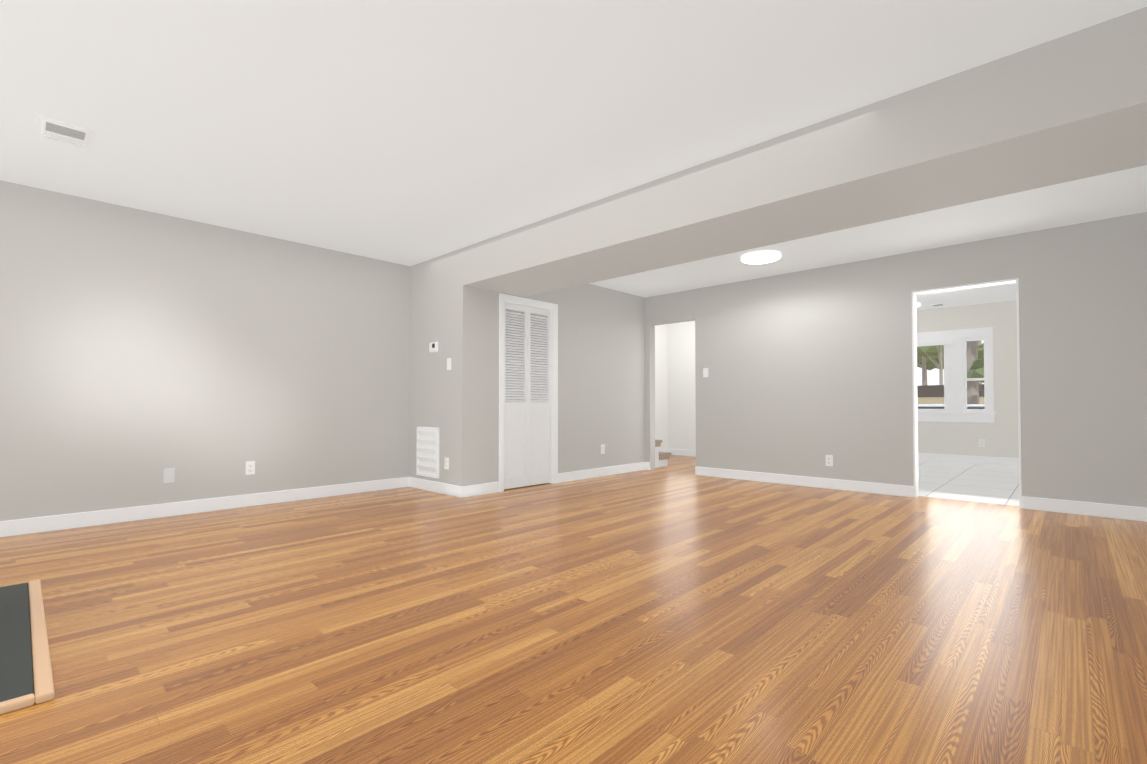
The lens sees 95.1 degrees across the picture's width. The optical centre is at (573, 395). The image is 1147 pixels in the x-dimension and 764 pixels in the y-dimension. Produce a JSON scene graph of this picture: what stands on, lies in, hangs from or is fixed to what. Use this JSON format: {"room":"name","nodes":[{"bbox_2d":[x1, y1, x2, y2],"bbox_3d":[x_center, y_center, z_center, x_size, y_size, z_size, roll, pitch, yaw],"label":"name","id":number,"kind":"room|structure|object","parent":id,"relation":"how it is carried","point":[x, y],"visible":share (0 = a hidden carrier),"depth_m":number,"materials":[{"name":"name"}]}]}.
{"room":"living room","nodes":[
{"label":"living room","id":0,"kind":"room"},
{"bbox_2d":[0,180,409,520],"bbox_3d":[-3.409,-0.295,4.213,0.120,2.540,4.520,-1,-1,43],"label":"wall","id":1,"kind":"structure","parent":0,"point":[140,350],"depth_m":4.32,"materials":[{"name":"grey paint"}]},
{"bbox_2d":[163,468,174,482],"bbox_3d":[-3.274,0.645,4.248,0.007,0.117,0.072,-1,-1,43],"label":"outlet","id":2,"kind":"object","parent":1,"relation":"attached to","point":[168,475],"visible":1,"depth_m":4.24,"materials":[{"name":"white plastic"}]},
{"bbox_2d":[0,477,407,536],"bbox_3d":[-3.308,0.921,4.200,0.017,0.108,4.370,-1,-1,43],"label":"baseboard","id":3,"kind":"structure","parent":1,"relation":"attached to","point":[50,523],"depth_m":4.29,"materials":[{"name":"white paint"}]},
{"bbox_2d":[246,461,254,474],"bbox_3d":[-2.874,0.642,4.669,0.010,0.117,0.072,-1,-1,43],"label":"outlet","id":4,"kind":"object","parent":1,"relation":"attached to","point":[250,467],"visible":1,"depth_m":4.67,"materials":[{"name":"white plastic"}]},
{"bbox_2d":[409,248,472,485],"bbox_3d":[-1.406,-0.273,5.513,1.006,2.540,0.120,-1,-1,43],"label":"wall","id":5,"kind":"structure","parent":0,"point":[441,314],"depth_m":5.35,"materials":[{"name":"grey paint"}]},
{"bbox_2d":[416,427,438,478],"bbox_3d":[-1.539,0.592,5.529,0.430,0.520,0.045,-1,-1,43],"label":"air vent","id":6,"kind":"object","parent":5,"relation":"in","point":[427,457],"visible":1,"depth_m":5.51,"materials":[{"name":"white metal"}]},
{"bbox_2d":[429,342,437,352],"bbox_3d":[-1.459,-0.507,5.465,0.140,0.105,0.028,-1,-1,43],"label":"thermostat","id":7,"kind":"object","parent":5,"relation":"attached to","point":[433,346],"visible":0.98,"depth_m":5.44,"materials":[{"name":"white plastic"}]},
{"bbox_2d":[408,477,463,497],"bbox_3d":[-1.442,0.942,5.429,1.005,0.108,0.020,-1,-1,43],"label":"baseboard","id":8,"kind":"structure","parent":5,"relation":"attached to","point":[438,487],"depth_m":5.38,"materials":[{"name":"white paint"}]},
{"bbox_2d":[444,457,448,469],"bbox_3d":[-1.279,0.683,5.286,0.072,0.117,0.010,-1,-1,43],"label":"outlet","id":9,"kind":"object","parent":5,"relation":"attached to","point":[446,463],"visible":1,"depth_m":5.28,"materials":[{"name":"white plastic"}]},
{"bbox_2d":[447,358,450,369],"bbox_3d":[-1.254,-0.317,5.278,0.072,0.117,0.012,-1,-1,43],"label":"light switch","id":10,"kind":"object","parent":5,"relation":"attached to","point":[448,363],"visible":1,"depth_m":5.27,"materials":[{"name":"white plastic"}]},
{"bbox_2d":[472,284,644,484],"bbox_3d":[-0.003,-0.259,6.352,0.120,2.540,3.028,-1,-1,43],"label":"wall","id":11,"kind":"structure","parent":0,"point":[601,365],"depth_m":6.42,"materials":[{"name":"grey paint"}]},
{"bbox_2d":[464,482,498,496],"bbox_3d":[-0.921,0.939,5.261,0.016,0.108,0.433,-1,-1,43],"label":"baseboard","id":12,"kind":"structure","parent":11,"relation":"attached to","point":[486,488],"depth_m":5.25,"materials":[{"name":"white paint"}]},
{"bbox_2d":[504,302,550,488],"bbox_3d":[-0.502,0.004,5.768,0.054,1.970,0.702,-1,-1,43],"label":"bifold closet door","id":13,"kind":"structure","parent":11,"relation":"in","point":[527,396],"depth_m":5.76,"materials":[{"name":"white paint"}]},
{"bbox_2d":[499,293,557,491],"bbox_3d":[-0.521,-0.029,5.787,0.138,2.060,0.850,-1,-1,43],"label":"door frame","id":14,"kind":"structure","parent":11,"relation":"attached to","point":[551,307],"depth_m":5.92,"materials":[{"name":"white paint"}]},
{"bbox_2d":[601,444,604,453],"bbox_3d":[0.371,0.676,6.637,0.010,0.117,0.072,-1,-1,43],"label":"outlet","id":15,"kind":"object","parent":11,"relation":"attached to","point":[602,448],"visible":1,"depth_m":6.64,"materials":[{"name":"white plastic"}]},
{"bbox_2d":[558,462,647,482],"bbox_3d":[0.415,0.963,6.664,0.031,0.108,1.731,-1,-1,43],"label":"baseboard","id":16,"kind":"structure","parent":11,"relation":"attached to","point":[605,471],"depth_m":6.58,"materials":[{"name":"white paint"}]},
{"bbox_2d":[0,455,1146,763],"bbox_3d":[0.555,1.002,4.049,6.077,0.060,9.760,-1,-1,43],"label":"floor","id":17,"kind":"structure","parent":0,"point":[654,617],"depth_m":2.10,"materials":[{"name":"brown wood"}]},
{"bbox_2d":[0,580,54,714],"bbox_3d":[-2.586,0.888,1.648,1.512,0.085,1.312,-1,-1,43],"label":"hearth pad","id":18,"kind":"object","parent":17,"relation":"on","point":[26,678],"visible":0.98,"depth_m":1.89,"materials":[{"name":"grey stone"}]},
{"bbox_2d":[655,440,670,467],"bbox_3d":[0.914,0.746,7.921,0.985,0.585,0.527,-1,-1,43],"label":"staircase","id":19,"kind":"structure","parent":17,"relation":"on","point":[661,459],"depth_m":7.59,"materials":[{"name":"white paint"}]},
{"bbox_2d":[0,0,1146,265],"bbox_3d":[-1.203,-1.549,2.232,5.837,0.100,4.400,-1,-1,43],"label":"ceiling","id":20,"kind":"structure","parent":0,"point":[408,132],"depth_m":2.59,"materials":[{"name":"white paint"}]},
{"bbox_2d":[36,115,93,148],"bbox_3d":[-2.877,-1.475,2.970,0.290,0.024,0.225,-1,-1,43],"label":"ceiling vent","id":21,"kind":"object","parent":20,"relation":"in","point":[55,130],"visible":1,"depth_m":2.95,"materials":[{"name":"white plastic"}]},
{"bbox_2d":[655,324,666,448],"bbox_3d":[0.976,-0.216,8.851,0.120,2.540,1.950,-1,-1,43],"label":"wall","id":22,"kind":"structure","parent":0,"point":[660,330],"depth_m":9.39,"materials":[{"name":"white paint"}]},
{"bbox_2d":[667,321,695,449],"bbox_3d":[2.399,-0.214,8.960,2.040,2.540,0.120,-1,-1,43],"label":"wall","id":23,"kind":"structure","parent":0,"point":[675,405],"depth_m":9.33,"materials":[{"name":"white paint"}]},
{"bbox_2d":[668,449,695,456],"bbox_3d":[2.406,1.000,8.837,1.890,0.108,0.020,-1,-1,43],"label":"baseboard","id":24,"kind":"structure","parent":23,"relation":"attached to","point":[680,452],"depth_m":9.28,"materials":[{"name":"white paint"}]},
{"bbox_2d":[463,7,1146,296],"bbox_3d":[0.944,-1.338,3.768,4.831,0.470,0.787,-1,-1,43],"label":"soffit","id":25,"kind":"structure","parent":0,"point":[1068,107],"depth_m":2.79,"materials":[{"name":"grey paint"}]},
{"bbox_2d":[589,165,1146,310],"bbox_3d":[3.605,-1.461,6.222,5.331,0.140,6.433,-1,-1,43],"label":"ceiling","id":26,"kind":"structure","parent":0,"point":[1110,195],"depth_m":4.65,"materials":[{"name":"white paint"}]},
{"bbox_2d":[740,250,781,263],"bbox_3d":[1.881,-1.389,5.272,0.390,0.037,0.390,-1,-1,43],"label":"recessed light","id":27,"kind":"object","parent":26,"relation":"in","point":[761,257],"visible":1,"depth_m":5.21,"materials":[{"name":"white"}]},
{"bbox_2d":[921,303,945,307],"bbox_3d":[5.551,-1.387,8.093,0.300,0.024,0.200,-1,-1,43],"label":"ceiling vent","id":28,"kind":"object","parent":26,"relation":"in","point":[932,305],"visible":1,"depth_m":8.07,"materials":[{"name":"white plastic"}]},
{"bbox_2d":[645,212,1146,506],"bbox_3d":[2.838,-0.271,5.667,4.951,2.540,0.120,-1,-1,43],"label":"wall","id":29,"kind":"structure","parent":0,"point":[809,370],"depth_m":5.23,"materials":[{"name":"grey paint"}]},
{"bbox_2d":[703,368,707,376],"bbox_3d":[1.680,-0.293,6.672,0.072,0.117,0.012,-1,-1,43],"label":"light switch","id":30,"kind":"object","parent":29,"relation":"attached to","point":[705,372],"visible":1,"depth_m":6.67,"materials":[{"name":"white plastic"}]},
{"bbox_2d":[695,466,913,496],"bbox_3d":[2.440,0.950,5.929,2.395,0.108,0.016,-1,-1,43],"label":"baseboard","id":31,"kind":"structure","parent":29,"relation":"attached to","point":[848,485],"depth_m":5.75,"materials":[{"name":"white paint"}]},
{"bbox_2d":[825,455,832,465],"bbox_3d":[2.749,0.699,5.646,0.072,0.117,0.010,-1,-1,43],"label":"outlet","id":32,"kind":"object","parent":29,"relation":"attached to","point":[829,460],"visible":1,"depth_m":5.64,"materials":[{"name":"white plastic"}]},
{"bbox_2d":[912,278,1021,508],"bbox_3d":[3.647,-0.019,4.898,0.800,2.010,0.126,-1,-1,43],"label":"door frame","id":33,"kind":"structure","parent":29,"relation":"attached to","point":[914,369],"depth_m":5.10,"materials":[{"name":"white paint"}]},
{"bbox_2d":[1022,496,1146,521],"bbox_3d":[4.186,0.922,4.278,0.812,0.108,0.018,-1,-1,43],"label":"baseboard","id":34,"kind":"structure","parent":29,"relation":"attached to","point":[1031,503],"depth_m":4.28,"materials":[{"name":"white paint"}]},
{"bbox_2d":[916,300,1018,457],"bbox_3d":[6.160,-0.228,8.130,4.507,2.540,0.120,-1,-1,43],"label":"wall","id":35,"kind":"structure","parent":0,"point":[999,435],"depth_m":7.93,"materials":[{"name":"white paint"}]},
{"bbox_2d":[917,327,995,422],"bbox_3d":[5.697,-0.302,8.520,1.800,1.440,0.132,-1,-1,43],"label":"window","id":36,"kind":"structure","parent":35,"relation":"in","point":[955,407],"depth_m":8.17,"materials":[{"name":"white paint"}]},
{"bbox_2d":[917,339,952,346],"bbox_3d":[5.487,-0.835,8.624,1.225,0.080,0.048,-1,-1,43],"label":"window blind","id":37,"kind":"object","parent":36,"relation":"attached to","point":[935,342],"visible":0.42,"depth_m":8.35,"materials":[{"name":"white"}]},
{"bbox_2d":[918,453,1018,465],"bbox_3d":[6.114,0.982,8.060,4.267,0.118,0.016,-1,-1,43],"label":"baseboard","id":38,"kind":"structure","parent":35,"relation":"attached to","point":[971,459],"depth_m":8.07,"materials":[{"name":"white paint"}]},
{"bbox_2d":[979,439,984,446],"bbox_3d":[6.208,0.719,7.980,0.072,0.117,0.010,-1,-1,43],"label":"outlet","id":39,"kind":"object","parent":35,"relation":"attached to","point":[981,442],"visible":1,"depth_m":7.98,"materials":[{"name":"white plastic"}]},
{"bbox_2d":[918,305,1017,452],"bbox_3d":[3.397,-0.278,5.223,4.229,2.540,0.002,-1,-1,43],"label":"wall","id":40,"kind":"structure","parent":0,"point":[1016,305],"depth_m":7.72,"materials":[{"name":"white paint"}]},
{"bbox_2d":[918,460,1018,505],"bbox_3d":[4.759,1.048,6.713,4.387,0.060,4.072,-1,-1,43],"label":"floor","id":41,"kind":"structure","parent":0,"point":[993,484],"depth_m":6.09,"materials":[{"name":"white tile"}]},
{"label":"outside","id":42,"kind":"structure","parent":0,"visible":0},
{"bbox_3d":[60.320,0.875,71.537,160.000,0.100,119.100,-1,-1,43],"label":"ground","id":43,"kind":"structure","parent":42,"visible":0},
{"bbox_2d":[917,384,983,396],"bbox_3d":[31.249,-0.388,37.159,85.000,1.250,29.030,-1,-1,43],"label":"fence","id":44,"kind":"object","parent":43,"relation":"on","point":[925,391],"depth_m":28.37,"materials":[{"name":"brown wood"}]},
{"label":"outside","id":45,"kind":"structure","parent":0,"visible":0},
{"bbox_2d":[917,397,984,403],"bbox_3d":[14.950,0.805,16.253,110.000,1.850,23.786,-1,-1,43],"label":"lawn","id":46,"kind":"structure","parent":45,"point":[926,401],"depth_m":26.55,"materials":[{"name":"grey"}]},
{"bbox_2d":[917,340,983,403],"bbox_3d":[18.076,-6.027,29.050,12.891,15.750,34.122,-1,-1,43],"label":"trees","id":47,"kind":"object","parent":46,"relation":"on","point":[934,361],"depth_m":14.77,"materials":[{"name":"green plant"}]},
{"bbox_2d":[918,404,984,408],"bbox_3d":[7.806,0.859,10.877,1.820,1.360,4.200,1,-1,-37],"label":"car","id":48,"kind":"object","parent":46,"relation":"on","point":[940,406],"depth_m":10.38,"materials":[{"name":"white"}]}
]}

